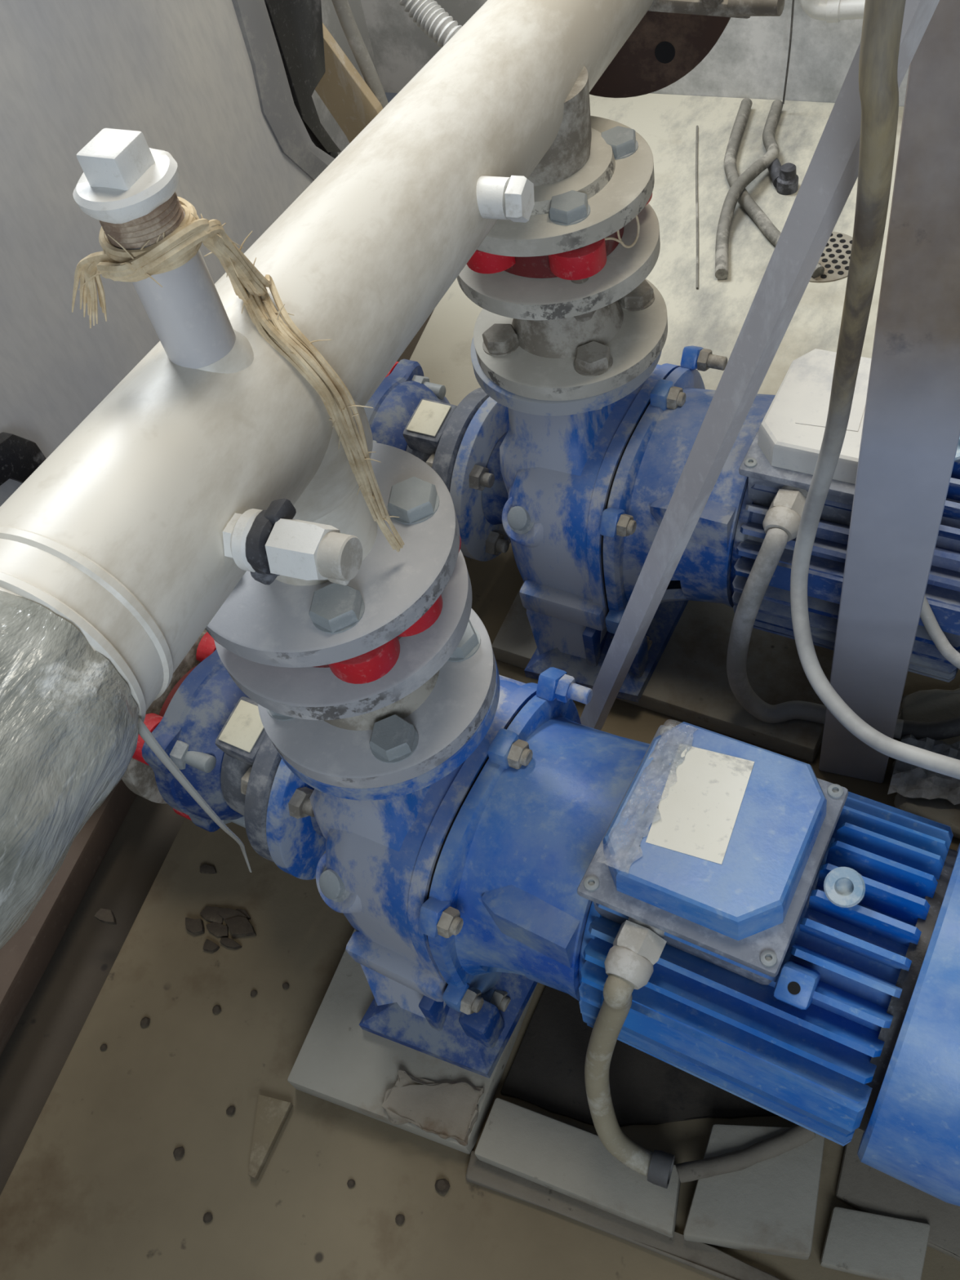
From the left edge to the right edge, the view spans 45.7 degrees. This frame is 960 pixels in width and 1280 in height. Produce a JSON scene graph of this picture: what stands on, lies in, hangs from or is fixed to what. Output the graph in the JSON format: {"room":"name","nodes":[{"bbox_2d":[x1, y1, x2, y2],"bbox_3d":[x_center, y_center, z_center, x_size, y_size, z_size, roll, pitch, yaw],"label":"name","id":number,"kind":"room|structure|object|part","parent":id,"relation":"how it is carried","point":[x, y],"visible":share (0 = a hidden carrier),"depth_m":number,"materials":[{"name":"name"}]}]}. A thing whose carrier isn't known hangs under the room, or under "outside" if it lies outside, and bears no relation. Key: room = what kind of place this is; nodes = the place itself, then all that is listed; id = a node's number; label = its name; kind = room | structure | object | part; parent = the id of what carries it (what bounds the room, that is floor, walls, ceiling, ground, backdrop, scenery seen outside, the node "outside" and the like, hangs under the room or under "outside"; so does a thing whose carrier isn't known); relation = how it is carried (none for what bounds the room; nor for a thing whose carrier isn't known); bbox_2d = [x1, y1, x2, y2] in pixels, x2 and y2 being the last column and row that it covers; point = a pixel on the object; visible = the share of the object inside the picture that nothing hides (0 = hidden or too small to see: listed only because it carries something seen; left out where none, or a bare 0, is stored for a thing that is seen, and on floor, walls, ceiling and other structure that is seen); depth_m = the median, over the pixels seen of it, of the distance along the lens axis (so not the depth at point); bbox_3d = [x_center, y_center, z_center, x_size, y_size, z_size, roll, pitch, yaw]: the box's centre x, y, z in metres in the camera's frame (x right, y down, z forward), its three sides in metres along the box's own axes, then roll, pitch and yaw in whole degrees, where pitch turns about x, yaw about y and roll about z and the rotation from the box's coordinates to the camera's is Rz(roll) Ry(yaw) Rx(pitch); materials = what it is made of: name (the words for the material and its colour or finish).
{"room":"pump room","nodes":[
{"label":"pump room","id":0,"kind":"room"},
{"bbox_2d":[121,629,207,803],"bbox_3d":[-0.551,0.012,1.386,0.530,0.200,0.200,19,59,24],"label":"pipe","id":1,"kind":"object","parent":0,"point":[139,777],"visible":0.15,"depth_m":1.23,"materials":[{"name":"metal"}]},
{"bbox_2d":[0,309,434,1195],"bbox_3d":[-1.172,0.021,1.822,2.400,0.030,3.240,14,57,21],"label":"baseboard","id":2,"kind":"structure","parent":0,"point":[44,1037],"depth_m":1.37,"materials":[{"name":"concrete"}]},
{"bbox_2d":[0,779,137,1056],"bbox_3d":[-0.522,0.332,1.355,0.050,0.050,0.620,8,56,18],"label":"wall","id":3,"kind":"structure","parent":2,"relation":"on","point":[26,956],"depth_m":1.34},
{"bbox_2d":[0,0,334,506],"bbox_3d":[-0.554,-0.195,1.121,0.090,1.100,1.555,14,57,21],"label":"hopper","id":4,"kind":"object","parent":2,"relation":"on","point":[205,84],"visible":0.57,"depth_m":1.24,"materials":[{"name":"metal"}]},
{"bbox_2d":[0,431,45,485],"bbox_3d":[-0.497,-0.155,1.162,0.016,0.110,0.138,14,57,21],"label":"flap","id":5,"kind":"object","parent":4,"relation":"attached to","point":[20,457],"visible":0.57,"depth_m":1.17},
{"bbox_2d":[264,0,341,158],"bbox_3d":[-0.248,-0.850,1.660,0.016,0.830,0.155,14,57,21],"label":"strip","id":6,"kind":"object","parent":4,"relation":"hanging from","point":[296,24],"visible":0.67,"depth_m":1.64,"materials":[{"name":"black rubber"}]},
{"bbox_2d":[331,0,388,108],"bbox_3d":[-0.200,-0.972,1.869,0.104,0.732,0.024,14,57,21],"label":"conduit pipe","id":7,"kind":"object","parent":2,"relation":"on","point":[343,10],"visible":0.46,"depth_m":1.86,"materials":[{"name":"grey plastic"}]},
{"bbox_2d":[311,0,379,155],"bbox_3d":[-0.457,-1.206,1.828,0.100,1.100,0.780,8,55,17],"label":"wall","id":8,"kind":"structure","parent":0,"point":[331,20],"depth_m":2.26,"materials":[{"name":"grey paint"}]},
{"bbox_2d":[0,93,959,1279],"bbox_3d":[0.742,0.463,1.008,2.751,0.060,3.240,14,57,21],"label":"floor","id":9,"kind":"structure","parent":0,"point":[97,1189],"depth_m":1.19,"materials":[{"name":"concrete"}]},
{"bbox_2d":[100,1044,106,1050],"bbox_3d":[-0.406,0.440,1.231,0.008,0.004,0.008,14,57,21],"label":"pebble","id":10,"kind":"object","parent":9,"relation":"on","point":[104,1046],"visible":1,"depth_m":1.23,"materials":[{"name":"grey stone"}]},
{"bbox_2d":[94,908,116,924],"bbox_3d":[-0.432,0.321,1.323,0.028,0.008,0.015,14,57,21],"label":"flake","id":11,"kind":"object","parent":9,"relation":"on","point":[106,916],"visible":1,"depth_m":1.32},
{"bbox_2d":[140,1016,150,1027],"bbox_3d":[-0.364,0.416,1.239,0.011,0.006,0.012,14,57,21],"label":"pebble","id":12,"kind":"object","parent":9,"relation":"on","point":[144,1022],"visible":1,"depth_m":1.24,"materials":[{"name":"grey stone"}]},
{"bbox_2d":[173,1146,184,1159],"bbox_3d":[-0.303,0.517,1.149,0.012,0.006,0.012,-19,52,-3],"label":"pebble","id":13,"kind":"object","parent":9,"relation":"on","point":[179,1152],"visible":1,"depth_m":1.15,"materials":[{"name":"grey stone"}]},
{"bbox_2d":[185,917,204,935],"bbox_3d":[-0.324,0.325,1.297,0.020,0.008,0.022,-14,52,1],"label":"flake","id":14,"kind":"object","parent":9,"relation":"on","point":[196,926],"visible":1,"depth_m":1.29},
{"bbox_2d":[200,863,216,874],"bbox_3d":[-0.320,0.270,1.340,0.023,0.004,0.011,14,57,21],"label":"flake","id":15,"kind":"object","parent":9,"relation":"on","point":[204,868],"visible":1,"depth_m":1.34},
{"bbox_2d":[203,1212,213,1222],"bbox_3d":[-0.265,0.561,1.108,0.010,0.005,0.010,14,57,21],"label":"pebble","id":16,"kind":"object","parent":9,"relation":"on","point":[207,1217],"visible":1,"depth_m":1.11,"materials":[{"name":"grey stone"}]},
{"bbox_2d":[202,938,219,952],"bbox_3d":[-0.302,0.344,1.279,0.018,0.006,0.012,14,57,21],"label":"flake","id":17,"kind":"object","parent":9,"relation":"on","point":[210,946],"visible":1,"depth_m":1.28,"materials":[{"name":"grey stone"}]},
{"bbox_2d":[200,906,223,924],"bbox_3d":[-0.304,0.313,1.304,0.031,0.004,0.019,14,57,21],"label":"flake","id":18,"kind":"object","parent":9,"relation":"on","point":[211,913],"visible":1,"depth_m":1.30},
{"bbox_2d":[212,1004,221,1013],"bbox_3d":[-0.285,0.400,1.234,0.010,0.005,0.010,-32,54,-12],"label":"pebble","id":19,"kind":"object","parent":9,"relation":"on","point":[216,1009],"visible":1,"depth_m":1.23,"materials":[{"name":"grey stone"}]},
{"bbox_2d":[205,921,228,937],"bbox_3d":[-0.297,0.328,1.292,0.031,0.004,0.015,14,57,21],"label":"flake","id":20,"kind":"object","parent":9,"relation":"on","point":[219,930],"visible":1,"depth_m":1.29,"materials":[{"name":"grey stone"}]},
{"bbox_2d":[219,937,241,949],"bbox_3d":[-0.279,0.340,1.277,0.026,0.006,0.010,14,57,21],"label":"flake","id":21,"kind":"object","parent":9,"relation":"on","point":[227,942],"visible":1,"depth_m":1.27,"materials":[{"name":"grey stone"}]},
{"bbox_2d":[226,1105,235,1115],"bbox_3d":[-0.255,0.481,1.167,0.010,0.005,0.010,14,57,21],"label":"pebble","id":22,"kind":"object","parent":9,"relation":"on","point":[230,1110],"visible":1,"depth_m":1.17,"materials":[{"name":"grey stone"}]},
{"bbox_2d":[217,907,247,919],"bbox_3d":[-0.283,0.315,1.298,0.038,0.006,0.016,14,57,21],"label":"flake","id":23,"kind":"object","parent":9,"relation":"on","point":[225,913],"visible":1,"depth_m":1.30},
{"bbox_2d":[225,915,256,937],"bbox_3d":[-0.270,0.323,1.287,0.037,0.008,0.022,-6,52,7],"label":"flake","id":24,"kind":"object","parent":9,"relation":"on","point":[239,926],"visible":1,"depth_m":1.28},
{"bbox_2d":[235,908,250,919],"bbox_3d":[-0.270,0.313,1.298,0.022,0.004,0.012,14,57,21],"label":"flake","id":25,"kind":"object","parent":9,"relation":"on","point":[244,912],"visible":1,"depth_m":1.30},
{"bbox_2d":[250,989,257,996],"bbox_3d":[-0.246,0.384,1.239,0.008,0.004,0.009,14,57,21],"label":"pebble","id":26,"kind":"object","parent":9,"relation":"on","point":[253,993],"visible":1,"depth_m":1.24,"materials":[{"name":"grey stone"}]},
{"bbox_2d":[248,1094,293,1179],"bbox_3d":[-0.222,0.496,1.145,0.037,0.009,0.076,14,57,21],"label":"shard","id":27,"kind":"object","parent":9,"relation":"on","point":[272,1113],"visible":1,"depth_m":1.14},
{"bbox_2d":[282,982,288,989],"bbox_3d":[-0.211,0.376,1.238,0.008,0.004,0.008,14,57,21],"label":"pebble","id":28,"kind":"object","parent":9,"relation":"on","point":[286,985],"visible":1,"depth_m":1.24,"materials":[{"name":"grey stone"}]},
{"bbox_2d":[315,22,382,142],"bbox_3d":[-0.243,-0.926,1.914,0.249,0.500,0.020,14,57,21],"label":"plank","id":29,"kind":"object","parent":9,"relation":"on","point":[345,94],"visible":0.38,"depth_m":1.90,"materials":[{"name":"brown wood"}]},
{"bbox_2d":[346,1178,355,1187],"bbox_3d":[-0.125,0.526,1.105,0.008,0.004,0.008,-24,52,-6],"label":"pebble","id":30,"kind":"object","parent":9,"relation":"on","point":[351,1183],"visible":1,"depth_m":1.10,"materials":[{"name":"grey stone"}]},
{"bbox_2d":[395,1213,404,1224],"bbox_3d":[-0.076,0.548,1.078,0.009,0.005,0.010,14,57,21],"label":"pebble","id":31,"kind":"object","parent":9,"relation":"on","point":[400,1218],"visible":1,"depth_m":1.08,"materials":[{"name":"grey stone"}]},
{"bbox_2d":[287,928,537,1154],"bbox_3d":[-0.036,0.325,1.222,0.215,0.030,0.382,14,57,21],"label":"base plate","id":32,"kind":"object","parent":9,"relation":"on","point":[341,1063],"visible":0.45,"depth_m":1.15,"materials":[{"name":"metal"}]},
{"bbox_2d":[381,1069,484,1146],"bbox_3d":[-0.046,0.451,1.109,0.095,0.020,0.057,9,56,18],"label":"rag","id":33,"kind":"object","parent":32,"relation":"on","point":[449,1109],"visible":1,"depth_m":1.10,"materials":[{"name":"grey fabric"}]},
{"bbox_2d":[266,657,959,1206],"bbox_3d":[0.138,0.226,1.004,0.721,0.370,0.350,19,59,24],"label":"pump","id":34,"kind":"object","parent":32,"relation":"on","point":[787,938],"visible":0.88,"depth_m":0.87,"materials":[{"name":"metal"}]},
{"bbox_2d":[132,631,281,862],"bbox_3d":[-0.238,0.116,1.239,0.176,0.210,0.208,18,59,24],"label":"valve","id":35,"kind":"object","parent":34,"relation":"attached to","point":[215,735],"visible":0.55,"depth_m":1.17,"materials":[{"name":"metal"}]},
{"bbox_2d":[213,549,496,788],"bbox_3d":[-0.096,0.002,0.914,0.204,0.116,0.201,14,57,21],"label":"spool","id":36,"kind":"object","parent":34,"relation":"on","point":[397,726],"visible":0.6,"depth_m":0.89,"materials":[{"name":"metal"}]},
{"bbox_2d":[213,534,461,684],"bbox_3d":[-0.104,-0.045,0.846,0.169,0.047,0.158,14,57,21],"label":"gasket","id":37,"kind":"object","parent":36,"relation":"on","point":[372,665],"visible":0.18,"depth_m":0.79,"materials":[{"name":"red rubber"}]},
{"bbox_2d":[0,0,784,722],"bbox_3d":[-0.106,-0.219,0.802,0.322,0.369,1.428,14,57,21],"label":"pipe","id":38,"kind":"object","parent":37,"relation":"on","point":[117,533],"visible":0.85,"depth_m":0.74,"materials":[{"name":"metal"}]},
{"bbox_2d":[0,590,138,949],"bbox_3d":[-0.292,0.148,0.442,0.147,0.183,0.397,11,56,19],"label":"plastic wrap","id":39,"kind":"object","parent":38,"relation":"attached to","point":[69,733],"visible":1,"depth_m":0.50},
{"bbox_2d":[72,128,184,248],"bbox_3d":[-0.172,-0.222,0.556,0.052,0.044,0.053,14,57,21],"label":"plug","id":40,"kind":"object","parent":38,"relation":"attached to","point":[130,186],"visible":1,"depth_m":0.54,"materials":[{"name":"white plastic"}]},
{"bbox_2d":[137,717,251,872],"bbox_3d":[-0.176,0.116,0.755,0.009,0.400,0.154,-36,55,-15],"label":"strand","id":41,"kind":"object","parent":38,"relation":"hanging from","point":[144,731],"visible":0.99,"depth_m":0.60,"materials":[{"name":"grey metal"}]},
{"bbox_2d":[71,196,404,551],"bbox_3d":[-0.131,-0.132,0.668,0.093,0.278,0.110,35,67,31],"label":"strand","id":42,"kind":"object","parent":38,"relation":"hanging from","point":[174,251],"visible":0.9,"depth_m":0.64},
{"bbox_2d":[222,497,362,585],"bbox_3d":[-0.103,-0.048,0.597,0.085,0.042,0.036,14,57,21],"label":"drain fitting","id":43,"kind":"object","parent":38,"relation":"attached to","point":[269,544],"visible":1,"depth_m":0.58,"materials":[{"name":"plastic"}]},
{"bbox_2d":[222,512,241,559],"bbox_3d":[-0.132,-0.055,0.606,0.021,0.024,0.027,14,57,21],"label":"socket","id":44,"kind":"object","parent":43,"relation":"attached to","point":[232,533],"depth_m":0.59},
{"bbox_2d":[475,175,534,222],"bbox_3d":[0.015,-0.322,0.830,0.043,0.032,0.032,14,57,21],"label":"drain fitting","id":45,"kind":"object","parent":38,"relation":"attached to","point":[512,198],"visible":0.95,"depth_m":0.82,"materials":[{"name":"white plastic"}]},
{"bbox_2d":[475,176,510,219],"bbox_3d":[0.009,-0.323,0.832,0.029,0.029,0.030,14,57,21],"label":"socket","id":46,"kind":"object","parent":45,"relation":"attached to","point":[493,193],"depth_m":0.82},
{"bbox_3d":[-0.041,0.157,1.105,0.140,0.352,0.278,19,59,24],"label":"casing","id":47,"kind":"part","parent":34,"relation":"part of","materials":[{"name":"blue metal"}]},
{"bbox_2d":[584,973,653,1176],"bbox_3d":[0.120,0.365,0.948,0.073,0.301,0.078,14,57,21],"label":"power cable","id":48,"kind":"object","parent":34,"relation":"attached to","point":[615,1006],"visible":0.98,"depth_m":0.95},
{"bbox_2d":[618,739,692,871],"bbox_3d":[0.131,0.120,0.878,0.034,0.014,0.136,19,59,24],"label":"protective film","id":49,"kind":"object","parent":34,"relation":"on","point":[675,759],"visible":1,"depth_m":0.89,"materials":[{"name":"plastic"}]},
{"bbox_3d":[0.178,0.141,0.867,0.142,0.030,0.146,19,59,24],"label":"lid","id":50,"kind":"part","parent":34,"relation":"part of","materials":[{"name":"blue metal"}]},
{"bbox_2d":[399,0,462,47],"bbox_3d":[-0.018,-0.906,1.834,0.370,0.494,0.053,27,63,28],"label":"conduit","id":51,"kind":"object","parent":9,"relation":"on","point":[432,19],"visible":0.23,"depth_m":1.78,"materials":[{"name":"white plastic"}]},
{"bbox_2d":[435,1178,449,1195],"bbox_3d":[-0.036,0.521,1.088,0.015,0.008,0.014,14,57,21],"label":"pebble","id":52,"kind":"object","parent":9,"relation":"on","point":[442,1185],"visible":1,"depth_m":1.09,"materials":[{"name":"grey stone"}]},
{"bbox_2d":[474,1097,680,1237],"bbox_3d":[0.095,0.492,1.067,0.194,0.030,0.060,14,57,21],"label":"paving slab","id":53,"kind":"object","parent":9,"relation":"on","point":[571,1161],"visible":0.9,"depth_m":1.06,"materials":[{"name":"concrete"}]},
{"bbox_2d":[647,1149,675,1188],"bbox_3d":[0.164,0.477,1.030,0.018,0.029,0.029,11,57,20],"label":"coupling","id":54,"kind":"object","parent":53,"relation":"on","point":[661,1165],"visible":1,"depth_m":1.02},
{"bbox_2d":[465,1151,781,1279],"bbox_3d":[0.138,0.537,1.038,0.328,0.013,0.027,12,57,20],"label":"strip","id":55,"kind":"object","parent":9,"relation":"on","point":[708,1259],"visible":0.85,"depth_m":1.04,"materials":[{"name":"grey metal"}]},
{"bbox_2d":[500,986,777,1126],"bbox_3d":[0.196,0.401,1.130,0.298,0.010,0.213,14,57,21],"label":"pump base opening","id":56,"kind":"object","parent":9,"relation":"on","point":[546,1072],"visible":0.43,"depth_m":1.12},
{"bbox_2d":[491,581,833,761],"bbox_3d":[0.269,-0.042,1.434,0.440,0.030,0.340,14,57,21],"label":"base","id":57,"kind":"object","parent":9,"relation":"on","point":[689,682],"visible":0.36,"depth_m":1.35,"materials":[{"name":"stone"}]},
{"bbox_2d":[449,337,959,702],"bbox_3d":[0.314,-0.131,1.237,0.721,0.370,0.350,17,59,23],"label":"pump","id":58,"kind":"object","parent":57,"relation":"on","point":[581,491],"visible":0.7,"depth_m":1.20,"materials":[{"name":"metal"}]},
{"bbox_2d":[364,359,489,492],"bbox_3d":[-0.067,-0.234,1.468,0.176,0.210,0.208,17,59,23],"label":"valve","id":59,"kind":"object","parent":58,"relation":"attached to","point":[410,413],"visible":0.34,"depth_m":1.39,"materials":[{"name":"metal"}]},
{"bbox_2d":[457,203,667,400],"bbox_3d":[0.083,-0.352,1.143,0.204,0.116,0.201,14,57,21],"label":"spool","id":60,"kind":"object","parent":58,"relation":"on","point":[552,339],"visible":0.75,"depth_m":1.12,"materials":[{"name":"metal"}]},
{"bbox_2d":[466,193,652,284],"bbox_3d":[0.065,-0.397,1.076,0.165,0.047,0.161,14,57,21],"label":"red gasket","id":61,"kind":"object","parent":60,"relation":"on","point":[576,265],"visible":0.3,"depth_m":1.04,"materials":[{"name":"red rubber"}]},
{"bbox_2d":[604,215,639,248],"bbox_3d":[0.126,-0.365,1.020,0.036,0.040,0.007,-24,52,-7],"label":"wire","id":62,"kind":"object","parent":61,"relation":"attached to","point":[619,240],"visible":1,"depth_m":1.03,"materials":[{"name":"grey metal"}]},
{"bbox_3d":[0.133,-0.197,1.336,0.140,0.352,0.278,17,59,23],"label":"casing","id":63,"kind":"part","parent":58,"relation":"part of","materials":[{"name":"blue metal"}]},
{"bbox_3d":[0.354,-0.217,1.100,0.142,0.030,0.146,17,59,23],"label":"lid","id":64,"kind":"part","parent":58,"relation":"part of","materials":[{"name":"white plastic"}]},
{"bbox_2d":[726,528,903,738],"bbox_3d":[0.352,0.001,1.174,0.191,0.303,0.043,4,54,15],"label":"power cable","id":65,"kind":"object","parent":58,"relation":"attached to","point":[774,544],"visible":0.89,"depth_m":1.19,"materials":[{"name":"grey rubber"}]},
{"bbox_2d":[920,595,959,669],"bbox_3d":[0.474,0.035,1.066,0.197,0.216,0.030,22,61,26],"label":"power cable","id":66,"kind":"object","parent":58,"relation":"attached to","point":[927,617],"visible":0.55,"depth_m":1.05,"materials":[{"name":"grey rubber"}]},
{"bbox_2d":[695,125,698,288],"bbox_3d":[0.375,-0.757,1.970,0.005,0.004,0.481,-1,53,12],"label":"rod","id":67,"kind":"object","parent":9,"relation":"on","point":[696,142],"visible":1,"depth_m":1.95,"materials":[{"name":"grey metal"}]},
{"bbox_2d":[715,99,783,279],"bbox_3d":[0.465,-0.788,1.950,0.055,0.042,0.504,13,57,20],"label":"hose","id":68,"kind":"object","parent":9,"relation":"on","point":[771,145],"visible":1,"depth_m":1.92,"materials":[{"name":"grey rubber"}]},
{"bbox_2d":[683,1124,824,1259],"bbox_3d":[0.249,0.494,1.033,0.122,0.030,0.106,2,54,13],"label":"paving slab","id":69,"kind":"object","parent":9,"relation":"on","point":[769,1206],"visible":0.88,"depth_m":1.01,"materials":[{"name":"concrete"}]},
{"bbox_2d":[675,1124,815,1182],"bbox_3d":[0.241,0.466,1.033,0.129,0.018,0.022,-18,52,-2],"label":"power cable","id":70,"kind":"object","parent":69,"relation":"on","point":[797,1135],"visible":0.97,"depth_m":1.03,"materials":[{"name":"grey rubber"}]},
{"bbox_2d":[579,0,939,730],"bbox_3d":[0.177,-0.175,0.778,0.416,1.253,0.018,21,60,25],"label":"bar","id":71,"kind":"object","parent":9,"relation":"on","point":[830,177],"visible":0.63,"depth_m":0.74,"materials":[{"name":"metal"}]},
{"bbox_2d":[724,97,824,278],"bbox_3d":[0.477,-0.779,1.953,0.092,0.020,0.538,-9,52,5],"label":"hose","id":72,"kind":"object","parent":9,"relation":"on","point":[746,202],"visible":0.77,"depth_m":1.96,"materials":[{"name":"grey rubber"}]},
{"bbox_2d":[767,158,798,195],"bbox_3d":[0.512,-0.802,1.949,0.038,0.044,0.087,-21,52,-4],"label":"coupling","id":73,"kind":"object","parent":9,"relation":"on","point":[784,178],"visible":0.98,"depth_m":1.93,"materials":[{"name":"grey metal"}]},
{"bbox_2d":[808,231,852,282],"bbox_3d":[0.547,-0.615,1.825,0.132,0.004,0.132,14,57,21],"label":"floor grate","id":74,"kind":"object","parent":9,"relation":"on","point":[835,257],"visible":0.3,"depth_m":1.81,"materials":[{"name":"metal"}]},
{"bbox_2d":[790,0,959,779],"bbox_3d":[0.435,-0.056,0.704,0.520,1.143,0.162,18,59,24],"label":"power cable","id":75,"kind":"object","parent":9,"relation":"on","point":[882,20],"visible":1,"depth_m":0.68,"materials":[{"name":"white plastic"}]},
{"bbox_2d":[820,1206,930,1279],"bbox_3d":[0.345,0.528,0.994,0.088,0.018,0.051,6,55,16],"label":"paving slab","id":76,"kind":"object","parent":9,"relation":"on","point":[877,1246],"visible":1,"depth_m":0.99,"materials":[{"name":"concrete"}]},
{"bbox_2d":[818,0,959,782],"bbox_3d":[0.281,-0.337,0.643,0.070,1.620,0.022,11,56,19],"label":"steel post","id":77,"kind":"object","parent":9,"relation":"on","point":[910,436],"visible":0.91,"depth_m":0.85,"materials":[{"name":"metal"}]},
{"bbox_2d":[835,1128,959,1261],"bbox_3d":[0.520,0.407,1.054,0.312,0.019,0.400,14,57,21],"label":"base plate","id":78,"kind":"object","parent":9,"relation":"on","point":[860,1186],"visible":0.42,"depth_m":1.01,"materials":[{"name":"grey metal"}]},
{"bbox_2d":[889,688,959,839],"bbox_3d":[0.526,0.137,1.252,0.145,0.034,0.202,0,53,12],"label":"rubble","id":79,"kind":"object","parent":9,"relation":"on","point":[935,704],"visible":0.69,"depth_m":1.28,"materials":[{"name":"stone"}]},
{"bbox_2d":[887,733,959,804],"bbox_3d":[0.499,0.140,1.224,0.117,0.028,0.075,4,54,15],"label":"plastic film","id":80,"kind":"object","parent":79,"relation":"on","point":[908,780],"visible":0.71,"depth_m":1.22,"materials":[{"name":"grey plastic"}]},
{"bbox_2d":[897,715,959,740],"bbox_3d":[0.543,0.088,1.248,0.198,0.026,0.034,-7,52,7],"label":"power cable","id":81,"kind":"object","parent":79,"relation":"on","point":[948,728],"visible":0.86,"depth_m":1.24,"materials":[{"name":"grey rubber"}]},
{"bbox_2d":[360,0,909,106],"bbox_3d":[0.905,-1.316,1.493,4.600,1.300,0.120,14,57,21],"label":"wall","id":82,"kind":"structure","parent":0,"point":[748,60],"depth_m":2.10,"materials":[{"name":"grey paint"}]},
{"bbox_2d":[782,0,794,104],"bbox_3d":[0.527,-1.095,1.915,0.021,0.400,0.009,-14,52,1],"label":"wire","id":83,"kind":"object","parent":82,"relation":"attached to","point":[793,1],"visible":1,"depth_m":1.99,"materials":[{"name":"grey metal"}]},
{"bbox_2d":[800,0,865,22],"bbox_3d":[0.733,-1.057,1.827,0.439,0.137,0.038,14,57,21],"label":"drain elbow","id":84,"kind":"object","parent":82,"relation":"attached to","point":[829,11],"visible":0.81,"depth_m":1.91,"materials":[{"name":"white plastic"}]},
{"bbox_2d":[825,0,840,22],"bbox_3d":[0.598,-1.063,1.923,0.022,0.039,0.038,14,57,21],"label":"socket","id":85,"kind":"object","parent":84,"relation":"attached to","point":[833,7],"depth_m":1.91,"materials":[{"name":"white plastic"}]}
]}

